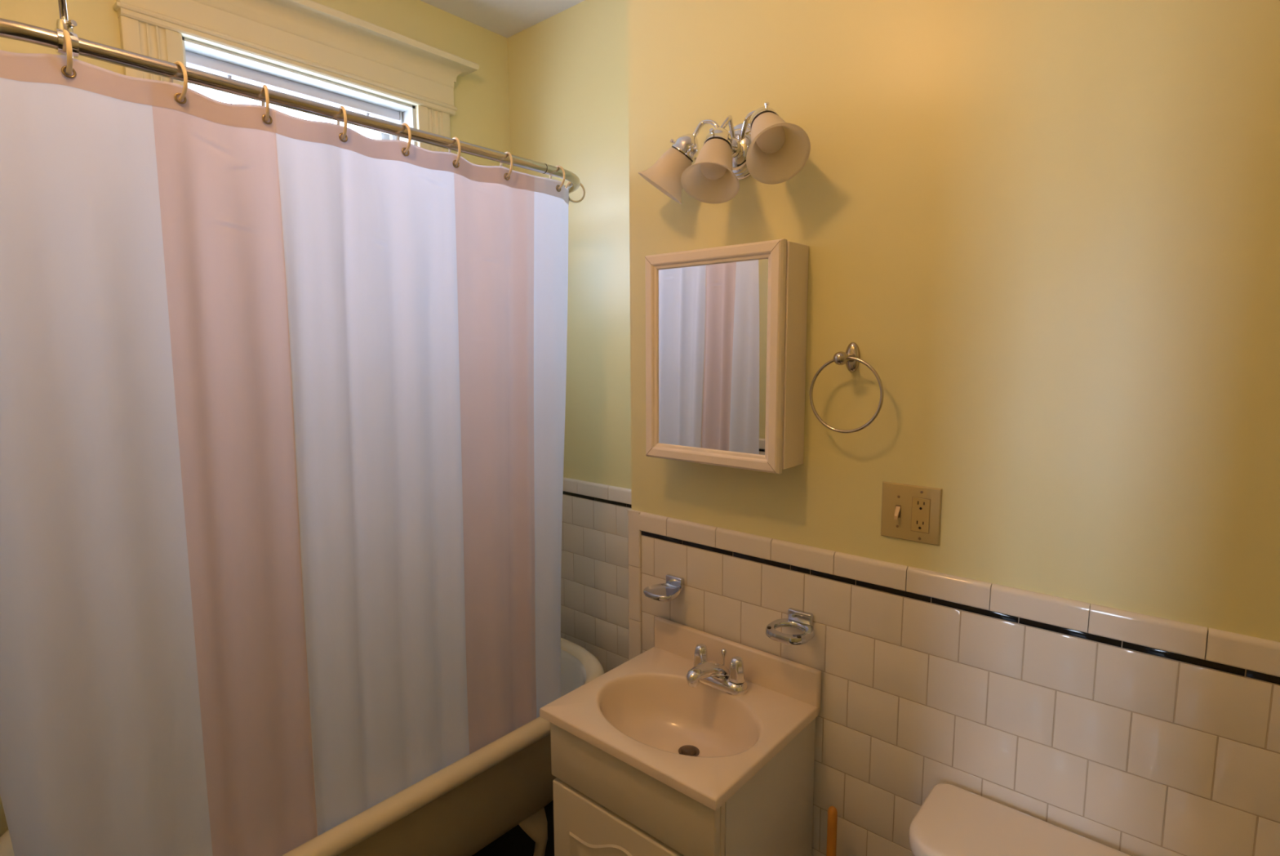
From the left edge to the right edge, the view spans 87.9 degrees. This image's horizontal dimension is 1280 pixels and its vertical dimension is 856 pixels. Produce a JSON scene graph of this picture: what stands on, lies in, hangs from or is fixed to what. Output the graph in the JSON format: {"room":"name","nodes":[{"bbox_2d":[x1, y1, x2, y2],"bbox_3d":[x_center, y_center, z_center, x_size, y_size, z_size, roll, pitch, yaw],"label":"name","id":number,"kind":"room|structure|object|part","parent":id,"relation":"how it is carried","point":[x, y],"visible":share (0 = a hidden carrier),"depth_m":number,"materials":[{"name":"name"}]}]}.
{"room":"bathroom","nodes":[
{"label":"bathroom","id":0,"kind":"room"},
{"bbox_2d":[0,0,510,836],"bbox_3d":[-1.194,0.011,1.910,0.160,2.736,2.239,6,9,40],"label":"wall","id":1,"kind":"structure","parent":0,"point":[481,96],"depth_m":2.21,"materials":[{"name":"paint"}]},
{"bbox_2d":[118,15,184,85],"bbox_3d":[-1.205,-0.618,1.685,0.023,0.759,0.125,6,9,40],"label":"trim","id":2,"kind":"structure","parent":1,"relation":"attached to","point":[135,36],"depth_m":1.63,"materials":[{"name":"paint"}]},
{"bbox_2d":[113,0,479,116],"bbox_3d":[-0.924,-1.111,1.909,0.087,0.170,1.052,6,9,40],"label":"trim","id":3,"kind":"structure","parent":1,"relation":"attached to","point":[308,37],"depth_m":1.91,"materials":[{"name":"paint"}]},
{"bbox_2d":[182,36,417,146],"bbox_3d":[-1.006,-0.708,2.024,0.190,0.665,0.706,6,9,40],"label":"window","id":4,"kind":"structure","parent":1,"relation":"in","point":[408,111],"depth_m":1.94,"materials":[{"name":"white glass"}]},
{"bbox_3d":[-1.064,-0.719,2.072,0.027,0.626,0.642,6,9,40],"label":"sash","id":5,"kind":"part","parent":4,"relation":"part of","materials":[{"name":"white paint"}]},
{"bbox_2d":[185,50,402,137],"bbox_3d":[-1.018,-0.736,2.027,0.046,0.590,0.638,6,9,40],"label":"window blind","id":6,"kind":"object","parent":4,"relation":"attached to","point":[193,60],"visible":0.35,"depth_m":1.95,"materials":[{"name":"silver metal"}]},
{"bbox_3d":[-1.140,-0.713,1.880,0.011,0.540,0.011,2,7,18],"label":"cord","id":7,"kind":"part","parent":6,"relation":"part of","materials":[{"name":"white fabric"}]},
{"bbox_2d":[414,104,450,151],"bbox_3d":[-0.694,-0.692,2.275,0.023,0.759,0.120,6,9,40],"label":"trim","id":8,"kind":"structure","parent":1,"relation":"attached to","point":[429,120],"depth_m":2.22,"materials":[{"name":"paint"}]},
{"bbox_2d":[420,0,584,38],"bbox_3d":[-0.066,-1.286,0.772,3.431,0.100,2.239,6,9,40],"label":"ceiling","id":9,"kind":"structure","parent":0,"point":[505,18],"depth_m":2.25,"materials":[{"name":"paint"}]},
{"bbox_2d":[0,0,580,193],"bbox_3d":[-0.784,-0.978,1.537,0.660,0.686,1.362,6,9,40],"label":"curtain rod","id":10,"kind":"object","parent":9,"relation":"attached to","point":[11,29],"visible":0.62,"depth_m":1.17,"materials":[{"name":"silver metal"}]},
{"bbox_2d":[60,29,72,75],"bbox_3d":[-0.875,-0.572,1.014,0.064,0.064,0.007,6,9,43],"label":"curtain ring","id":11,"kind":"object","parent":10,"relation":"hanging from","point":[68,39],"visible":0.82,"depth_m":0.99,"materials":[{"name":"beige plastic"}]},
{"bbox_2d":[0,49,569,855],"bbox_3d":[-0.683,0.216,1.587,0.357,1.693,1.292,6,9,40],"label":"shower curtain","id":12,"kind":"object","parent":11,"relation":"hanging from","point":[282,397],"visible":0.95,"depth_m":1.27,"materials":[{"name":"white fabric"}]},
{"bbox_2d":[168,61,187,100],"bbox_3d":[-0.780,-0.585,1.122,0.063,0.063,0.006,4,8,35],"label":"curtain ring","id":13,"kind":"object","parent":10,"relation":"hanging from","point":[182,95],"visible":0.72,"depth_m":1.11,"materials":[{"name":"beige plastic"}]},
{"bbox_2d":[261,84,269,121],"bbox_3d":[-0.691,-0.598,1.226,0.006,0.063,0.063,-5,8,-35],"label":"curtain ring","id":14,"kind":"object","parent":10,"relation":"hanging from","point":[267,98],"visible":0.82,"depth_m":1.21,"materials":[{"name":"beige plastic"}]},
{"bbox_2d":[337,106,346,139],"bbox_3d":[-0.599,-0.612,1.334,0.006,0.063,0.063,-5,9,-37],"label":"curtain ring","id":15,"kind":"object","parent":10,"relation":"hanging from","point":[342,108],"visible":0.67,"depth_m":1.31,"materials":[{"name":"beige plastic"}]},
{"bbox_2d":[396,123,411,153],"bbox_3d":[-0.510,-0.625,1.435,0.006,0.063,0.063,-7,9,-43],"label":"curtain ring","id":16,"kind":"object","parent":10,"relation":"hanging from","point":[406,149],"visible":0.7,"depth_m":1.42,"materials":[{"name":"beige plastic"}]},
{"bbox_2d":[448,137,461,165],"bbox_3d":[-0.427,-0.637,1.530,0.006,0.063,0.063,-5,9,-37],"label":"curtain ring","id":17,"kind":"object","parent":10,"relation":"hanging from","point":[455,138],"visible":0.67,"depth_m":1.51,"materials":[{"name":"beige plastic"}]},
{"bbox_2d":[499,151,512,177],"bbox_3d":[-0.331,-0.651,1.645,0.006,0.063,0.063,-6,9,-38],"label":"curtain ring","id":18,"kind":"object","parent":10,"relation":"hanging from","point":[506,152],"visible":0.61,"depth_m":1.62,"materials":[{"name":"beige plastic"}]},
{"bbox_2d":[549,164,565,189],"bbox_3d":[-0.220,-0.667,1.770,0.063,0.063,0.006,6,9,43],"label":"curtain ring","id":19,"kind":"object","parent":10,"relation":"hanging from","point":[557,166],"visible":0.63,"depth_m":1.75,"materials":[{"name":"beige plastic"}]},
{"bbox_2d":[564,181,585,202],"bbox_3d":[-0.189,-0.686,1.929,0.063,0.063,0.006,-4,8,-25],"label":"curtain ring","id":20,"kind":"object","parent":10,"relation":"hanging from","point":[569,182],"visible":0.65,"depth_m":1.93,"materials":[{"name":"beige plastic"}]},
{"bbox_2d":[471,800,554,855],"bbox_3d":[-0.918,1.653,0.218,3.570,0.120,4.739,6,9,40],"label":"floor","id":21,"kind":"structure","parent":0,"point":[515,842],"depth_m":2.16,"materials":[{"name":"tile"}]},
{"bbox_2d":[0,636,604,855],"bbox_3d":[-0.748,1.104,1.834,0.712,0.580,1.515,6,9,40],"label":"bathtub","id":22,"kind":"object","parent":21,"relation":"on","point":[460,808],"visible":0.38,"depth_m":1.71,"materials":[{"name":"white ceramic"}]},
{"bbox_2d":[560,648,586,696],"bbox_3d":[-0.748,1.012,1.823,0.635,0.375,1.438,6,9,40],"label":"basin","id":23,"kind":"object","parent":22,"relation":"in","point":[573,661],"depth_m":2.26,"materials":[{"name":"white ceramic"}]},
{"bbox_2d":[550,717,815,855],"bbox_3d":[0.090,1.034,1.528,0.444,0.784,0.433,6,9,40],"label":"vanity cabinet","id":24,"kind":"object","parent":21,"relation":"on","point":[604,805],"visible":0.63,"depth_m":1.38,"materials":[{"name":"laminate"}]},
{"bbox_3d":[-0.034,1.070,1.388,0.328,0.416,0.006,6,9,40],"label":"raised panel","id":25,"kind":"part","parent":24,"relation":"part of","materials":[{"name":"laminate"}]},
{"bbox_3d":[-0.025,1.070,1.398,0.438,0.524,0.020,6,9,40],"label":"door","id":26,"kind":"part","parent":24,"relation":"part of","materials":[{"name":"laminate"}]},
{"bbox_3d":[-0.027,0.730,1.357,0.444,0.139,0.020,6,9,40],"label":"false drawer","id":27,"kind":"part","parent":24,"relation":"part of","materials":[{"name":"laminate"}]},
{"bbox_2d":[539,616,821,810],"bbox_3d":[0.091,0.642,1.488,0.472,0.203,0.418,6,9,40],"label":"sink","id":28,"kind":"object","parent":24,"relation":"in","point":[704,742],"visible":0.97,"depth_m":1.52,"materials":[{"name":"ceramic"}]},
{"bbox_2d":[685,643,747,695],"bbox_3d":[0.157,0.572,1.545,0.154,0.080,0.146,6,9,40],"label":"faucet","id":29,"kind":"object","parent":28,"relation":"on","point":[713,673],"visible":1,"depth_m":1.53,"materials":[{"name":"silver metal"}]},
{"bbox_3d":[0.148,0.552,1.611,0.040,0.056,0.037,6,9,40],"label":"handle","id":30,"kind":"part","parent":29,"relation":"part of","materials":[{"name":"silver metal"}]},
{"bbox_3d":[0.157,0.576,1.545,0.154,0.073,0.146,6,9,40],"label":"spout","id":31,"kind":"part","parent":29,"relation":"part of","materials":[{"name":"silver metal"}]},
{"bbox_3d":[0.201,0.557,1.590,0.014,0.061,0.014,6,9,40],"label":"lift rod","id":32,"kind":"part","parent":29,"relation":"part of","materials":[{"name":"silver metal"}]},
{"bbox_3d":[0.226,0.559,1.545,0.040,0.056,0.037,6,9,40],"label":"handle","id":33,"kind":"part","parent":29,"relation":"part of","materials":[{"name":"silver metal"}]},
{"bbox_3d":[0.275,1.046,1.414,0.013,0.784,0.366,6,9,40],"label":"panel","id":34,"kind":"part","parent":24,"relation":"part of","materials":[{"name":"laminate"}]},
{"bbox_2d":[826,805,837,855],"bbox_3d":[0.415,1.121,1.462,0.110,0.621,0.110,6,9,40],"label":"plunger","id":35,"kind":"object","parent":21,"relation":"on","point":[832,823],"visible":1,"depth_m":1.42,"materials":[{"name":"brown wood"}]},
{"bbox_2d":[908,782,1131,855],"bbox_3d":[0.548,1.118,0.958,0.473,0.748,0.704,6,9,40],"label":"toilet","id":36,"kind":"object","parent":21,"relation":"on","point":[953,820],"visible":1,"depth_m":1.18,"materials":[{"name":"white ceramic"}]},
{"bbox_2d":[506,0,631,672],"bbox_3d":[-0.096,-0.048,2.353,0.923,2.736,0.132,6,9,40],"label":"wall","id":37,"kind":"structure","parent":0,"point":[568,70],"depth_m":2.31,"materials":[{"name":"paint"}]},
{"bbox_2d":[627,0,1279,855],"bbox_3d":[0.921,0.076,1.277,2.144,2.736,0.451,6,9,40],"label":"wall","id":38,"kind":"structure","parent":0,"point":[1048,231],"depth_m":1.19,"materials":[{"name":"paint"}]},
{"bbox_2d":[643,573,684,600],"bbox_3d":[0.063,0.409,1.702,0.091,0.038,0.100,6,9,40],"label":"soap dish","id":39,"kind":"object","parent":38,"relation":"attached to","point":[669,590],"visible":1,"depth_m":1.71,"materials":[{"name":"silver metal"}]},
{"bbox_2d":[643,582,680,600],"bbox_3d":[0.061,0.420,1.700,0.091,0.017,0.092,6,9,40],"label":"tray","id":40,"kind":"object","parent":39,"relation":"on","point":[662,591],"depth_m":1.70,"materials":[{"name":"silver metal"}]},
{"bbox_3d":[0.091,0.400,1.734,0.054,0.028,0.014,6,9,40],"label":"mounting plate","id":41,"kind":"part","parent":39,"relation":"part of","materials":[{"name":"silver metal"}]},
{"bbox_2d":[638,102,810,204],"bbox_3d":[0.169,-0.585,1.416,0.449,0.204,0.218,6,9,40],"label":"vanity light","id":42,"kind":"object","parent":38,"relation":"attached to","point":[768,148],"visible":1,"depth_m":1.39,"materials":[{"name":"white glass"}]},
{"bbox_3d":[0.053,-0.582,1.532,0.124,0.127,0.119,6,9,40],"label":"lamp shade","id":43,"kind":"part","parent":42,"relation":"part of","materials":[{"name":"white glass"}]},
{"bbox_3d":[0.160,-0.664,1.501,0.092,0.067,0.022,2,7,20],"label":"arm","id":44,"kind":"part","parent":42,"relation":"part of","materials":[{"name":"silver metal"}]},
{"bbox_3d":[0.146,-0.543,1.380,0.117,0.128,0.117,-3,7,-19],"label":"lamp shade","id":45,"kind":"part","parent":42,"relation":"part of","materials":[{"name":"white glass"}]},
{"bbox_3d":[0.158,-0.566,1.401,0.056,0.083,0.066,6,9,40],"label":"bulb","id":46,"kind":"part","parent":42,"relation":"part of","materials":[{"name":"white glass"}]},
{"bbox_3d":[0.192,-0.653,1.450,0.016,0.056,0.073,6,9,40],"label":"arm","id":47,"kind":"part","parent":42,"relation":"part of","materials":[{"name":"silver metal"}]},
{"bbox_3d":[0.197,-0.619,1.464,0.044,0.044,0.044,6,9,40],"label":"knob","id":48,"kind":"part","parent":42,"relation":"part of","materials":[{"name":"silver metal"}]},
{"bbox_3d":[0.218,-0.622,1.488,0.116,0.122,0.038,6,9,40],"label":"plate","id":49,"kind":"part","parent":42,"relation":"part of","materials":[{"name":"silver metal"}]},
{"bbox_3d":[0.243,-0.648,1.416,0.027,0.055,0.115,-2,7,-15],"label":"arm","id":50,"kind":"part","parent":42,"relation":"part of","materials":[{"name":"silver metal"}]},
{"bbox_3d":[0.256,-0.583,1.315,0.069,0.076,0.067,6,9,40],"label":"bulb","id":51,"kind":"part","parent":42,"relation":"part of","materials":[{"name":"white glass"}]},
{"bbox_3d":[0.260,-0.551,1.285,0.137,0.144,0.133,6,9,40],"label":"lamp shade","id":52,"kind":"part","parent":42,"relation":"part of","materials":[{"name":"white glass"}]},
{"bbox_2d":[644,238,808,473],"bbox_3d":[0.186,-0.161,1.524,0.369,0.483,0.112,6,9,40],"label":"medicine cabinet","id":53,"kind":"object","parent":38,"relation":"attached to","point":[726,326],"visible":1,"depth_m":1.46,"materials":[{"name":"beige wood"}]},
{"bbox_2d":[657,258,768,454],"bbox_3d":[0.157,-0.157,1.494,0.305,0.423,0.004,6,9,40],"label":"mirror","id":54,"kind":"object","parent":53,"relation":"attached to","point":[713,313],"depth_m":1.48,"materials":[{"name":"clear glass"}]},
{"bbox_2d":[654,616,821,712],"bbox_3d":[0.222,0.573,1.633,0.472,0.101,0.018,6,9,40],"label":"backsplash","id":55,"kind":"structure","parent":38,"relation":"attached to","point":[801,682],"depth_m":1.58,"materials":[{"name":"stone"}]},
{"bbox_2d":[765,607,814,644],"bbox_3d":[0.333,0.437,1.467,0.098,0.040,0.107,6,9,40],"label":"holder","id":56,"kind":"object","parent":38,"relation":"attached to","point":[799,619],"visible":1,"depth_m":1.47,"materials":[{"name":"silver metal"}]},
{"bbox_3d":[0.363,0.426,1.502,0.058,0.026,0.014,6,9,40],"label":"mounting plate","id":57,"kind":"part","parent":56,"relation":"part of","materials":[{"name":"silver metal"}]},
{"bbox_2d":[809,342,883,432],"bbox_3d":[0.425,-0.082,1.353,0.155,0.184,0.074,6,9,40],"label":"towel ring","id":58,"kind":"object","parent":38,"relation":"attached to","point":[851,357],"visible":1,"depth_m":1.35,"materials":[{"name":"silver metal"}]},
{"bbox_3d":[0.416,-0.142,1.349,0.028,0.028,0.068,6,9,40],"label":"post","id":59,"kind":"part","parent":58,"relation":"part of","materials":[{"name":"silver metal"}]},
{"bbox_3d":[0.439,-0.146,1.375,0.031,0.062,0.010,6,9,40],"label":"wall plate","id":60,"kind":"part","parent":58,"relation":"part of","materials":[{"name":"silver metal"}]},
{"bbox_2d":[880,480,942,545],"bbox_3d":[0.537,0.171,1.325,0.116,0.114,0.019,6,9,40],"label":"switch plate","id":61,"kind":"object","parent":38,"relation":"attached to","point":[909,512],"visible":1,"depth_m":1.32,"materials":[{"name":"beige plastic"}]},
{"bbox_2d":[911,496,930,533],"bbox_3d":[0.555,0.172,1.314,0.035,0.070,0.001,6,9,40],"label":"outlet","id":62,"kind":"object","parent":61,"relation":"attached to","point":[920,505],"depth_m":1.31,"materials":[{"name":"beige plastic"}]}
]}

